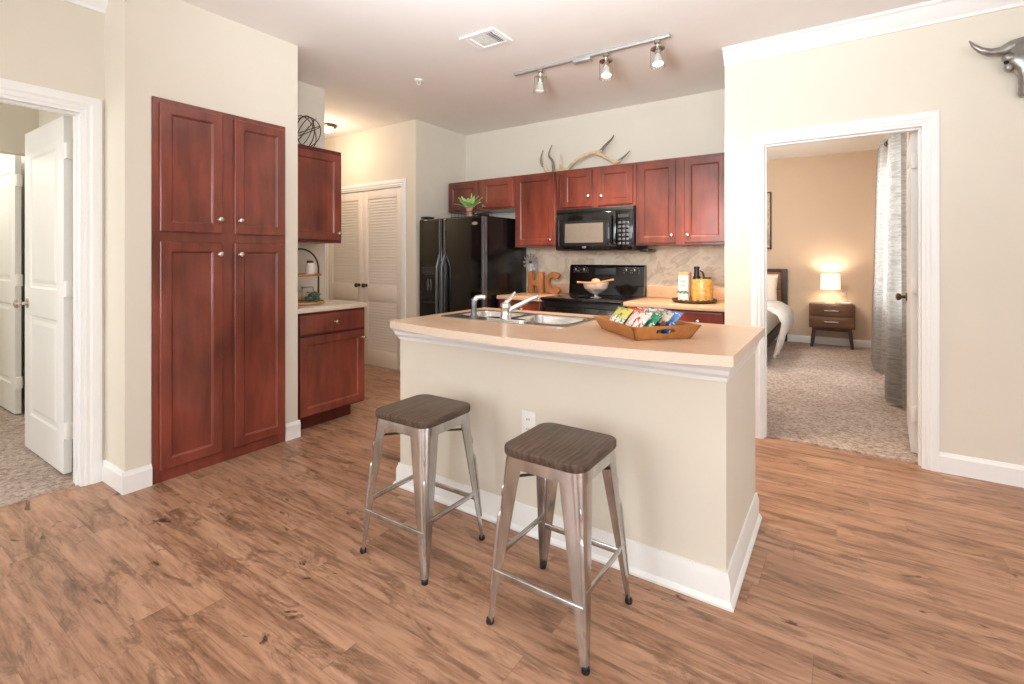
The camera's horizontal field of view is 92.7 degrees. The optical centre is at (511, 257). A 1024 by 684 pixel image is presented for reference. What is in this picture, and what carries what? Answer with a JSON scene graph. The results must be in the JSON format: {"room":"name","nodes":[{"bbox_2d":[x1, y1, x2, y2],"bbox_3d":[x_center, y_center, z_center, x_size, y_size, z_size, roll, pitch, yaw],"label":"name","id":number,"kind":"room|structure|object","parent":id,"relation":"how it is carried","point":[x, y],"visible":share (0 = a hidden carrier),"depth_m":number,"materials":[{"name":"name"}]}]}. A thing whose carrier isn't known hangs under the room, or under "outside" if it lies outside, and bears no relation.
{"room":"kitchen","nodes":[
{"label":"kitchen","id":0,"kind":"room"},
{"bbox_2d":[0,103,72,420],"bbox_3d":[-4.467,-0.115,2.712,3.360,2.710,2.900,0,0,34],"label":"wall","id":1,"kind":"structure","parent":0,"point":[15,121],"depth_m":3.72,"materials":[{"name":"paint"}]},
{"bbox_2d":[0,155,22,413],"bbox_3d":[-4.168,0.203,4.014,0.799,2.030,0.170,0,0,33],"label":"door","id":2,"kind":"structure","parent":1,"relation":"in","point":[11,179],"depth_m":3.89,"materials":[{"name":"white paint"}]},
{"bbox_2d":[0,0,104,458],"bbox_3d":[-3.528,-0.115,0.993,0.120,2.710,4.300,0,0,34],"label":"wall","id":3,"kind":"structure","parent":0,"point":[59,45],"depth_m":2.58,"materials":[{"name":"paint"}]},
{"bbox_2d":[0,78,101,486],"bbox_3d":[-2.606,0.180,2.343,0.138,2.120,0.980,0,0,34],"label":"trim","id":4,"kind":"structure","parent":3,"relation":"attached to","point":[86,112],"depth_m":2.66,"materials":[{"name":"white paint"}]},
{"bbox_2d":[13,116,72,473],"bbox_3d":[-2.820,0.208,2.964,0.799,2.020,0.170,0,0,33],"label":"door","id":5,"kind":"structure","parent":4,"relation":"attached to","point":[49,147],"depth_m":2.89,"materials":[{"name":"white paint"}]},
{"bbox_2d":[63,0,107,13],"bbox_3d":[-3.410,-1.417,0.980,0.090,0.105,4.170,0,0,34],"label":"trim","id":6,"kind":"structure","parent":3,"relation":"attached to","point":[100,6],"depth_m":2.67,"materials":[{"name":"white paint"}]},
{"bbox_2d":[105,0,297,471],"bbox_3d":[-2.062,-0.115,3.179,0.725,2.710,0.985,0,0,34],"label":"wall","id":7,"kind":"structure","parent":0,"point":[174,50],"depth_m":2.69,"materials":[{"name":"paint"}]},
{"bbox_2d":[102,420,300,494],"bbox_3d":[-1.878,1.183,3.055,0.309,0.115,1.013,0,0,34],"label":"baseboard","id":8,"kind":"structure","parent":7,"relation":"attached to","point":[130,481],"depth_m":2.63,"materials":[{"name":"white paint"}]},
{"bbox_2d":[298,81,324,298],"bbox_3d":[-1.861,-0.115,4.023,0.115,2.710,0.640,0,0,34],"label":"wall","id":9,"kind":"structure","parent":0,"point":[311,99],"depth_m":4.15,"materials":[{"name":"paint"}]},
{"bbox_2d":[298,144,341,243],"bbox_3d":[-1.677,-0.495,3.866,0.361,0.750,0.570,0,0,34],"label":"upper cabinet","id":10,"kind":"object","parent":9,"relation":"attached to","point":[319,170],"visible":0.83,"depth_m":3.84,"materials":[{"name":"brown wood"}]},
{"bbox_2d":[298,115,320,146],"bbox_3d":[-1.660,-1.006,3.906,0.267,0.267,0.230,0,0,34],"label":"orb","id":11,"kind":"object","parent":10,"relation":"on","point":[311,118],"visible":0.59,"depth_m":3.88,"materials":[{"name":"metal"}]},
{"bbox_2d":[325,119,465,317],"bbox_3d":[-2.057,-0.115,6.375,3.060,2.710,0.830,0,0,34],"label":"wall","id":12,"kind":"structure","parent":0,"point":[429,157],"depth_m":5.40,"materials":[{"name":"paint"}]},
{"bbox_2d":[328,191,362,301],"bbox_3d":[-2.013,0.227,5.848,0.646,2.003,0.092,0,0,34],"label":"door","id":13,"kind":"structure","parent":12,"relation":"in","point":[345,259],"depth_m":5.83,"materials":[{"name":"paint"}]},
{"bbox_2d":[325,179,405,318],"bbox_3d":[-1.721,0.193,5.697,1.455,2.095,0.118,0,0,34],"label":"trim","id":14,"kind":"structure","parent":12,"relation":"attached to","point":[401,183],"depth_m":5.28,"materials":[{"name":"white paint"}]},
{"bbox_2d":[361,187,400,369],"bbox_3d":[-1.471,0.227,5.483,0.647,2.003,0.092,0,0,34],"label":"door","id":15,"kind":"structure","parent":12,"relation":"in","point":[381,284],"depth_m":5.51,"materials":[{"name":"paint"}]},
{"bbox_2d":[466,208,472,215],"bbox_3d":[-0.444,-0.475,5.100,0.076,0.095,0.076,0,0,34],"label":"pot","id":16,"kind":"object","parent":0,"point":[467,209],"depth_m":5.07,"materials":[{"name":"ceramic"}]},
{"bbox_2d":[0,340,1023,683],"bbox_3d":[-0.066,1.283,3.121,10.200,0.114,11.700,0,0,34],"label":"floor","id":17,"kind":"structure","parent":0,"point":[250,568],"depth_m":1.89,"materials":[{"name":"brown wood"}]},
{"bbox_2d":[151,96,284,484],"bbox_3d":[-1.969,0.176,3.132,0.633,2.125,0.769,0,0,34],"label":"pantry cabinet","id":18,"kind":"object","parent":17,"relation":"on","point":[218,178],"visible":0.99,"depth_m":2.92,"materials":[{"name":"brown wood"}]},
{"bbox_2d":[298,307,365,428],"bbox_3d":[-1.563,0.817,3.809,0.609,0.845,0.603,0,0,34],"label":"base cabinet","id":19,"kind":"object","parent":17,"relation":"on","point":[330,343],"visible":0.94,"depth_m":3.64,"materials":[{"name":"brown wood"}]},
{"bbox_2d":[298,289,366,313],"bbox_3d":[-1.574,0.331,3.817,0.588,0.122,0.612,0,0,34],"label":"countertop","id":20,"kind":"structure","parent":19,"relation":"on","point":[328,305],"depth_m":3.74,"materials":[{"name":"laminate"}]},
{"bbox_2d":[298,248,323,305],"bbox_3d":[-1.641,0.139,3.791,0.344,0.432,0.344,0,0,34],"label":"tiered tray","id":21,"kind":"object","parent":20,"relation":"on","point":[318,274],"visible":0.44,"depth_m":3.78,"materials":[{"name":"metal"}]},
{"bbox_2d":[301,286,313,302],"bbox_3d":[-1.594,0.283,3.807,0.094,0.121,0.094,0,0,34],"label":"glass jar","id":22,"kind":"object","parent":21,"relation":"on","point":[306,290],"visible":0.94,"depth_m":3.77,"materials":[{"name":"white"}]},
{"bbox_2d":[305,260,314,273],"bbox_3d":[-1.582,0.075,3.824,0.076,0.112,0.076,0,0,34],"label":"jar","id":23,"kind":"object","parent":21,"relation":"on","point":[310,266],"visible":0.77,"depth_m":3.79,"materials":[{"name":"beige ceramic"}]},
{"bbox_2d":[298,273,321,276],"bbox_3d":[-1.641,0.132,3.791,0.304,0.016,0.304,0,0,34],"label":"shelf","id":24,"kind":"object","parent":21,"relation":"attached to","point":[299,274],"depth_m":3.70,"materials":[{"name":"brown wood"}]},
{"bbox_2d":[298,300,323,305],"bbox_3d":[-1.641,0.345,3.791,0.344,0.018,0.344,0,0,34],"label":"shelf","id":25,"kind":"object","parent":21,"relation":"attached to","point":[300,303],"depth_m":3.70,"materials":[{"name":"brown wood"}]},
{"bbox_2d":[304,291,320,301],"bbox_3d":[-1.560,0.303,3.817,0.120,0.074,0.289,0,0,-22],"label":"greenery","id":26,"kind":"object","parent":21,"relation":"on","point":[316,295],"visible":0.87,"depth_m":3.76,"materials":[{"name":"green plant"}]},
{"bbox_2d":[360,394,484,585],"bbox_3d":[-0.380,0.940,2.104,0.383,0.600,0.382,0,0,34],"label":"bar stool","id":27,"kind":"object","parent":17,"relation":"on","point":[422,417],"visible":1,"depth_m":2.00,"materials":[{"name":"metal"}]},
{"bbox_2d":[420,213,525,315],"bbox_3d":[-0.425,0.402,5.233,0.853,1.674,0.858,0,0,34],"label":"refrigerator","id":28,"kind":"object","parent":17,"relation":"on","point":[462,258],"visible":0.66,"depth_m":4.92,"materials":[{"name":"black metal"}]},
{"bbox_2d":[451,208,491,217],"bbox_3d":[-0.422,-0.463,5.097,0.378,0.091,0.227,0,0,34],"label":"wire tray","id":29,"kind":"object","parent":28,"relation":"on","point":[488,212],"visible":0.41,"depth_m":5.03,"materials":[{"name":"metal"}]},
{"bbox_2d":[455,193,482,215],"bbox_3d":[-0.431,-0.553,5.085,0.269,0.250,0.308,0,0,34],"label":"potted succulent","id":30,"kind":"object","parent":29,"relation":"in","point":[468,204],"visible":0.95,"depth_m":5.07,"materials":[{"name":"green plant"}]},
{"bbox_2d":[498,299,543,310],"bbox_3d":[0.236,0.823,4.929,0.518,0.832,0.659,0,0,34],"label":"base cabinet","id":31,"kind":"object","parent":17,"relation":"on","point":[533,305],"visible":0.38,"depth_m":4.62,"materials":[{"name":"brown wood"}]},
{"bbox_2d":[497,283,568,301],"bbox_3d":[0.238,0.335,4.933,0.518,0.140,0.635,0,0,34],"label":"countertop","id":32,"kind":"structure","parent":31,"relation":"on","point":[564,287],"depth_m":4.92,"materials":[{"name":"beige laminate"}]},
{"bbox_2d":[523,253,537,291],"bbox_3d":[0.216,0.158,5.229,0.188,0.420,0.095,0,0,34],"label":"windmill","id":33,"kind":"object","parent":32,"relation":"on","point":[530,256],"visible":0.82,"depth_m":5.20,"materials":[{"name":"metal"}]},
{"bbox_2d":[528,271,544,293],"bbox_3d":[0.254,0.255,5.106,0.180,0.225,0.050,0,0,34],"label":"letter","id":34,"kind":"object","parent":32,"relation":"on","point":[540,282],"visible":1,"depth_m":5.08,"materials":[{"name":"brown wood"}]},
{"bbox_2d":[545,272,561,293],"bbox_3d":[0.423,0.255,4.992,0.173,0.225,0.050,0,0,34],"label":"letter","id":35,"kind":"object","parent":32,"relation":"on","point":[550,289],"visible":1,"depth_m":4.97,"materials":[{"name":"brown wood"}]},
{"bbox_2d":[486,423,631,675],"bbox_3d":[0.172,0.940,1.708,0.383,0.600,0.382,0,0,34],"label":"bar stool","id":36,"kind":"object","parent":17,"relation":"on","point":[553,453],"visible":1,"depth_m":1.63,"materials":[{"name":"metal"}]},
{"bbox_2d":[391,328,761,612],"bbox_3d":[0.262,0.803,2.480,1.716,0.871,0.765,0,0,34],"label":"kitchen island","id":37,"kind":"object","parent":17,"relation":"on","point":[684,434],"visible":0.65,"depth_m":1.97,"materials":[{"name":"paint"}]},
{"bbox_2d":[522,410,535,432],"bbox_3d":[0.074,0.750,2.202,0.074,0.116,0.009,0,0,34],"label":"wall outlet","id":38,"kind":"object","parent":37,"relation":"attached to","point":[528,418],"visible":0.77,"depth_m":2.20,"materials":[{"name":"white plastic"}]},
{"bbox_2d":[525,416,530,422],"bbox_3d":[0.073,0.728,2.200,0.034,0.028,0.002,0,0,34],"label":"socket","id":39,"kind":"object","parent":38,"relation":"attached to","point":[527,418],"depth_m":2.20,"materials":[{"name":"white plastic"}]},
{"bbox_2d":[390,307,764,366],"bbox_3d":[0.251,0.349,2.406,1.675,0.038,0.930,0,0,34],"label":"island countertop","id":40,"kind":"structure","parent":37,"relation":"on","point":[722,345],"depth_m":2.03,"materials":[{"name":"beige laminate"}]},
{"bbox_2d":[485,291,539,321],"bbox_3d":[0.002,0.248,2.596,0.250,0.152,0.186,0,0,34],"label":"kitchen faucet","id":41,"kind":"object","parent":40,"relation":"on","point":[506,308],"visible":1,"depth_m":2.54,"materials":[{"name":"silver metal"}]},
{"bbox_2d":[500,302,510,318],"bbox_3d":[-0.033,0.271,2.543,0.060,0.086,0.060,0,0,34],"label":"faucet","id":42,"kind":"object","parent":41,"relation":"on","point":[505,306],"depth_m":2.52,"materials":[{"name":"silver metal"}]},
{"bbox_2d":[441,310,595,327],"bbox_3d":[0.031,0.407,2.684,0.800,0.165,0.415,0,0,34],"label":"sink","id":43,"kind":"object","parent":40,"relation":"in","point":[547,320],"visible":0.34,"depth_m":2.72,"materials":[{"name":"silver metal"}]},
{"bbox_2d":[469,295,485,317],"bbox_3d":[-0.188,0.261,2.652,0.092,0.126,0.049,0,0,25],"label":"sprayer","id":44,"kind":"object","parent":43,"relation":"on","point":[476,297],"visible":1,"depth_m":2.65,"materials":[{"name":"silver metal"}]},
{"bbox_2d":[594,315,700,339],"bbox_3d":[0.577,0.301,2.141,0.308,0.056,0.394,0,0,-13],"label":"tray","id":45,"kind":"object","parent":40,"relation":"on","point":[681,329],"visible":0.66,"depth_m":1.98,"materials":[{"name":"brown wood"}]},
{"bbox_2d":[609,306,632,323],"bbox_3d":[0.485,0.273,2.223,0.077,0.091,0.145,0,0,-14],"label":"snack bag","id":46,"kind":"object","parent":45,"relation":"in","point":[621,314],"visible":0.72,"depth_m":2.20,"materials":[{"name":"yellow plastic"}]},
{"bbox_2d":[623,307,643,323],"bbox_3d":[0.533,0.273,2.220,0.077,0.091,0.145,0,0,-16],"label":"snack bag","id":47,"kind":"object","parent":45,"relation":"in","point":[633,308],"visible":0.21,"depth_m":2.20,"materials":[{"name":"plastic"}]},
{"bbox_2d":[625,310,651,326],"bbox_3d":[0.524,0.273,2.066,0.077,0.091,0.145,0,0,-15],"label":"snack bag","id":48,"kind":"object","parent":45,"relation":"in","point":[638,318],"visible":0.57,"depth_m":2.04,"materials":[{"name":"white plastic"}]},
{"bbox_2d":[637,306,654,311],"bbox_3d":[0.579,0.273,2.225,0.077,0.091,0.145,0,0,-15],"label":"snack bag","id":49,"kind":"object","parent":45,"relation":"in","point":[645,309],"visible":0.15,"depth_m":2.21,"materials":[{"name":"white plastic"}]},
{"bbox_2d":[643,310,662,326],"bbox_3d":[0.571,0.273,2.068,0.077,0.091,0.145,0,0,-13],"label":"snack bag","id":50,"kind":"object","parent":45,"relation":"in","point":[655,316],"visible":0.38,"depth_m":2.02,"materials":[{"name":"green plastic"}]},
{"bbox_2d":[647,306,663,311],"bbox_3d":[0.625,0.273,2.230,0.077,0.091,0.145,0,0,-14],"label":"snack bag","id":51,"kind":"object","parent":45,"relation":"in","point":[648,306],"visible":0.1,"depth_m":2.21,"materials":[{"name":"white plastic"}]},
{"bbox_2d":[654,310,673,332],"bbox_3d":[0.617,0.273,2.073,0.077,0.091,0.145,0,0,-12],"label":"snack bag","id":52,"kind":"object","parent":45,"relation":"in","point":[666,316],"visible":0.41,"depth_m":2.03,"materials":[{"name":"beige plastic"}]},
{"bbox_2d":[660,309,682,332],"bbox_3d":[0.660,0.273,2.091,0.077,0.091,0.145,0,0,-14],"label":"snack bag","id":53,"kind":"object","parent":45,"relation":"in","point":[677,315],"visible":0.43,"depth_m":2.04,"materials":[{"name":"blue plastic"}]},
{"bbox_2d":[540,265,646,315],"bbox_3d":[0.756,0.639,4.534,0.778,1.142,0.697,0,0,34],"label":"stove","id":54,"kind":"object","parent":17,"relation":"on","point":[629,283],"visible":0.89,"depth_m":4.59,"materials":[{"name":"black metal"}]},
{"bbox_2d":[542,300,623,315],"bbox_3d":[0.753,0.799,4.530,0.767,0.822,0.687,0,0,34],"label":"oven","id":55,"kind":"object","parent":54,"relation":"in","point":[587,307],"depth_m":4.28,"materials":[{"name":"black metal"}]},
{"bbox_2d":[540,293,643,303],"bbox_3d":[0.746,0.373,4.520,0.778,0.027,0.592,0,0,34],"label":"cooktop","id":56,"kind":"object","parent":54,"relation":"in","point":[571,298],"depth_m":4.44,"materials":[{"name":"black glass"}]},
{"bbox_2d":[583,282,608,297],"bbox_3d":[0.753,0.288,4.389,0.236,0.140,0.236,0,0,34],"label":"glass bowl","id":57,"kind":"object","parent":54,"relation":"on","point":[594,288],"visible":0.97,"depth_m":4.32,"materials":[{"name":"white"}]},
{"bbox_3d":[0.775,0.250,4.350,0.083,0.058,0.068,0,0,34],"label":"bread roll","id":58,"kind":"object","parent":57,"relation":"in","visible":0},
{"bbox_2d":[594,279,613,282],"bbox_3d":[0.807,0.203,4.301,0.043,0.049,0.194,0,0,-44],"label":"wooden spoon","id":59,"kind":"object","parent":58,"relation":"on","point":[609,279],"visible":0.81,"depth_m":4.29,"materials":[{"name":"brown wood"}]},
{"bbox_2d":[624,306,724,323],"bbox_3d":[1.441,0.823,4.117,0.815,0.832,0.659,0,0,34],"label":"base cabinet","id":60,"kind":"object","parent":17,"relation":"on","point":[711,317],"visible":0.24,"depth_m":3.75,"materials":[{"name":"brown wood"}]},
{"bbox_2d":[623,286,724,311],"bbox_3d":[1.443,0.335,4.120,0.815,0.140,0.635,0,0,34],"label":"countertop","id":61,"kind":"structure","parent":60,"relation":"on","point":[657,296],"depth_m":4.13,"materials":[{"name":"beige laminate"}]},
{"bbox_2d":[672,297,716,303],"bbox_3d":[1.511,0.351,4.047,0.356,0.033,0.356,0,0,34],"label":"round tray","id":62,"kind":"object","parent":61,"relation":"on","point":[674,299],"visible":0.74,"depth_m":3.91,"materials":[{"name":"wood"}]},
{"bbox_2d":[677,272,691,300],"bbox_3d":[1.440,0.238,4.078,0.097,0.235,0.114,0,0,34],"label":"canister","id":63,"kind":"object","parent":62,"relation":"on","point":[684,278],"visible":0.97,"depth_m":4.04,"materials":[{"name":"beige ceramic"}]},
{"bbox_2d":[692,266,713,300],"bbox_3d":[1.565,0.212,4.010,0.168,0.287,0.168,0,0,34],"label":"pasta jar","id":64,"kind":"object","parent":62,"relation":"on","point":[702,288],"visible":0.82,"depth_m":3.95,"materials":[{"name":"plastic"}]},
{"bbox_2d":[767,269,787,347],"bbox_3d":[2.851,0.693,6.735,1.495,1.065,2.115,0,0,34],"label":"bed","id":65,"kind":"object","parent":17,"relation":"on","point":[773,322],"visible":0.16,"depth_m":7.13,"materials":[{"name":"brown wood"}]},
{"bbox_2d":[767,274,777,300],"bbox_3d":[3.583,0.459,7.225,0.620,0.442,0.231,0,0,34],"label":"pillow","id":66,"kind":"object","parent":65,"relation":"on","point":[772,279],"visible":0.16,"depth_m":7.05,"materials":[{"name":"beige fabric"}]},
{"bbox_2d":[767,299,793,357],"bbox_3d":[2.776,0.815,6.480,1.596,0.622,1.750,0,0,34],"label":"duvet","id":67,"kind":"object","parent":65,"relation":"on","point":[784,312],"visible":0.34,"depth_m":5.86,"materials":[{"name":"white fabric"}]},
{"bbox_2d":[809,302,854,349],"bbox_3d":[4.409,0.927,6.729,0.525,0.595,0.343,0,0,34],"label":"nightstand","id":68,"kind":"object","parent":17,"relation":"on","point":[838,317],"visible":1,"depth_m":6.61,"materials":[{"name":"brown wood"}]},
{"bbox_2d":[820,274,840,303],"bbox_3d":[4.411,0.429,6.759,0.240,0.400,0.240,0,0,34],"label":"table lamp","id":69,"kind":"object","parent":68,"relation":"on","point":[830,282],"visible":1,"depth_m":6.68,"materials":[{"name":"white fabric"}]},
{"bbox_2d":[835,290,851,304],"bbox_3d":[4.513,0.528,6.621,0.130,0.202,0.182,0,0,-27],"label":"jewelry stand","id":70,"kind":"object","parent":68,"relation":"on","point":[843,303],"visible":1,"depth_m":6.60,"materials":[{"name":"gold ceramic"}]},
{"bbox_2d":[181,0,931,159],"bbox_3d":[-0.038,-1.520,3.162,10.200,0.100,11.800,0,0,34],"label":"ceiling","id":71,"kind":"structure","parent":0,"point":[367,56],"depth_m":3.42,"materials":[{"name":"paint"}]},
{"bbox_2d":[325,123,336,132],"bbox_3d":[-2.034,-1.426,5.389,0.190,0.086,0.190,0,0,34],"label":"flush ceiling light","id":72,"kind":"object","parent":71,"relation":"attached to","point":[329,127],"visible":0.71,"depth_m":5.34,"materials":[{"name":"white glass"}]},
{"bbox_2d":[414,78,423,85],"bbox_3d":[-0.769,-1.446,4.029,0.076,0.045,0.076,0,0,34],"label":"sprinkler","id":73,"kind":"object","parent":71,"relation":"attached to","point":[417,80],"visible":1,"depth_m":4.01,"materials":[{"name":"white plastic"}]},
{"bbox_2d":[459,27,511,50],"bbox_3d":[-0.175,-1.460,3.272,0.280,0.023,0.220,0,0,34],"label":"ceiling vent","id":74,"kind":"object","parent":71,"relation":"in","point":[491,37],"visible":1,"depth_m":3.26,"materials":[{"name":"white plastic"}]},
{"bbox_2d":[513,33,670,94],"bbox_3d":[0.531,-1.366,3.546,1.225,0.207,0.112,0,0,34],"label":"track light","id":75,"kind":"object","parent":71,"relation":"attached to","point":[657,53],"visible":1,"depth_m":3.42,"materials":[{"name":"metal"}]},
{"bbox_2d":[466,89,724,291],"bbox_3d":[-0.477,-0.115,5.883,6.230,2.710,0.120,0,0,34],"label":"wall","id":76,"kind":"structure","parent":0,"point":[690,125],"depth_m":4.85,"materials":[{"name":"paint"}]},
{"bbox_2d":[449,176,514,214],"bbox_3d":[-0.270,-0.683,5.439,0.910,0.337,0.379,0,0,34],"label":"upper cabinet","id":77,"kind":"object","parent":76,"relation":"attached to","point":[498,194],"visible":0.7,"depth_m":5.27,"materials":[{"name":"brown wood"}]},
{"bbox_2d":[515,171,556,247],"bbox_3d":[0.312,-0.482,5.047,0.484,0.740,0.379,0,0,34],"label":"upper cabinet","id":78,"kind":"object","parent":76,"relation":"attached to","point":[535,194],"visible":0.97,"depth_m":4.91,"materials":[{"name":"brown wood"}]},
{"bbox_2d":[540,145,565,171],"bbox_3d":[0.416,-1.000,4.976,0.286,0.294,0.087,0,0,34],"label":"antler mount","id":79,"kind":"object","parent":78,"relation":"on","point":[544,167],"visible":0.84,"depth_m":4.96,"materials":[{"name":"grey"}]},
{"bbox_2d":[557,162,635,209],"bbox_3d":[0.848,-0.660,4.685,0.802,0.384,0.379,0,0,34],"label":"upper cabinet","id":80,"kind":"object","parent":76,"relation":"attached to","point":[610,185],"visible":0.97,"depth_m":4.55,"materials":[{"name":"brown wood"}]},
{"bbox_2d":[566,135,629,169],"bbox_3d":[0.824,-1.011,4.725,0.664,0.304,0.075,0,0,34],"label":"antler mount","id":81,"kind":"object","parent":80,"relation":"on","point":[597,152],"visible":0.91,"depth_m":4.68,"materials":[{"name":"beige"}]},
{"bbox_2d":[556,205,654,251],"bbox_3d":[0.871,-0.260,4.607,0.848,0.408,0.464,0,0,34],"label":"microwave","id":82,"kind":"object","parent":80,"relation":"attached to","point":[613,228],"visible":0.99,"depth_m":4.45,"materials":[{"name":"black plastic"}]},
{"bbox_2d":[530,245,724,297],"bbox_3d":[1.082,0.265,4.753,2.139,0.750,0.008,0,0,34],"label":"backsplash","id":83,"kind":"structure","parent":76,"relation":"attached to","point":[664,264],"depth_m":4.57,"materials":[{"name":"beige tile"}]},
{"bbox_2d":[636,152,724,245],"bbox_3d":[1.502,-0.482,4.244,0.767,0.740,0.379,0,0,34],"label":"upper cabinet","id":84,"kind":"object","parent":76,"relation":"attached to","point":[680,201],"visible":0.94,"depth_m":4.12,"materials":[{"name":"brown wood"}]},
{"bbox_2d":[767,149,877,340],"bbox_3d":[3.743,-0.115,7.499,3.420,2.710,0.120,0,0,34],"label":"wall","id":85,"kind":"structure","parent":0,"point":[823,206],"depth_m":6.94,"materials":[{"name":"paint"}]},
{"bbox_2d":[767,192,771,248],"bbox_3d":[3.482,-0.562,7.581,0.975,0.855,0.034,0,0,34],"label":"framed picture","id":86,"kind":"object","parent":85,"relation":"attached to","point":[769,194],"visible":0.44,"depth_m":7.32,"materials":[{"name":"brown wood"}]},
{"bbox_2d":[767,193,769,247],"bbox_3d":[3.486,-0.562,7.587,0.935,0.815,0.018,0,0,34],"label":"print","id":87,"kind":"object","parent":86,"relation":"attached to","point":[768,194],"depth_m":7.33},
{"bbox_2d":[725,6,1023,465],"bbox_3d":[3.400,-0.115,2.707,3.990,2.710,0.810,0,0,34],"label":"wall","id":88,"kind":"structure","parent":0,"point":[933,67],"depth_m":2.79,"materials":[{"name":"paint"}]},
{"bbox_2d":[751,110,939,471],"bbox_3d":[2.101,0.192,3.155,0.989,2.097,0.138,0,0,34],"label":"trim","id":89,"kind":"structure","parent":88,"relation":"attached to","point":[927,124],"depth_m":2.91,"materials":[{"name":"white paint"}]},
{"bbox_2d":[722,0,1023,66],"bbox_3d":[3.098,-1.417,2.367,3.870,0.105,0.090,0,0,34],"label":"trim","id":90,"kind":"structure","parent":88,"relation":"attached to","point":[932,12],"depth_m":2.99,"materials":[{"name":"white paint"}]},
{"bbox_2d":[908,131,917,144],"bbox_3d":[3.850,-0.115,4.707,0.120,2.710,4.390,0,0,34],"label":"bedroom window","id":91,"kind":"structure","parent":88,"relation":"in","point":[909,133],"depth_m":4.31,"materials":[{"name":"paint"}]},
{"bbox_2d":[895,132,917,452],"bbox_3d":[2.745,0.217,3.349,0.170,2.005,0.799,0,0,37],"label":"door","id":92,"kind":"structure","parent":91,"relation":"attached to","point":[911,296],"depth_m":3.06,"materials":[{"name":"white paint"}]},
{"bbox_3d":[3.774,-1.182,4.812,0.122,0.084,2.788,0,0,34],"label":"curtain rod","id":93,"kind":"object","parent":91,"relation":"attached to","visible":0},
{"bbox_2d":[870,140,887,373],"bbox_3d":[4.080,-0.020,5.379,0.184,2.450,0.821,0,0,34],"label":"window curtain","id":94,"kind":"object","parent":93,"relation":"hanging from","point":[877,358],"visible":0.57,"depth_m":5.17,"materials":[{"name":"grey fabric"}]},
{"bbox_2d":[885,132,907,406],"bbox_3d":[3.293,-0.020,4.204,0.146,2.450,0.615,0,0,34],"label":"window curtain","id":95,"kind":"object","parent":93,"relation":"hanging from","point":[896,264],"visible":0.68,"depth_m":4.02,"materials":[{"name":"grey fabric"}]},
{"bbox_2d":[940,452,1023,487],"bbox_3d":[3.120,1.183,2.399,3.870,0.115,0.014,0,0,34],"label":"baseboard","id":96,"kind":"structure","parent":88,"relation":"attached to","point":[954,464],"depth_m":2.72,"materials":[{"name":"white paint"}]},
{"bbox_2d":[969,36,1023,97],"bbox_3d":[2.758,-1.036,2.586,0.505,0.341,0.090,0,0,34],"label":"skull","id":97,"kind":"object","parent":88,"relation":"attached to","point":[1012,52],"visible":1,"depth_m":2.62,"materials":[{"name":"grey metal"}]},
{"bbox_3d":[1.997,-0.115,5.956,2.250,2.710,4.390,0,0,34],"label":"wall","id":98,"kind":"structure","parent":0,"visible":0},
{"bbox_2d":[775,334,870,347],"bbox_3d":[2.493,1.183,5.646,3.180,0.115,4.350,0,0,34],"label":"baseboard","id":99,"kind":"structure","parent":98,"relation":"attached to","point":[794,338],"depth_m":6.90,"materials":[{"name":"white paint"}]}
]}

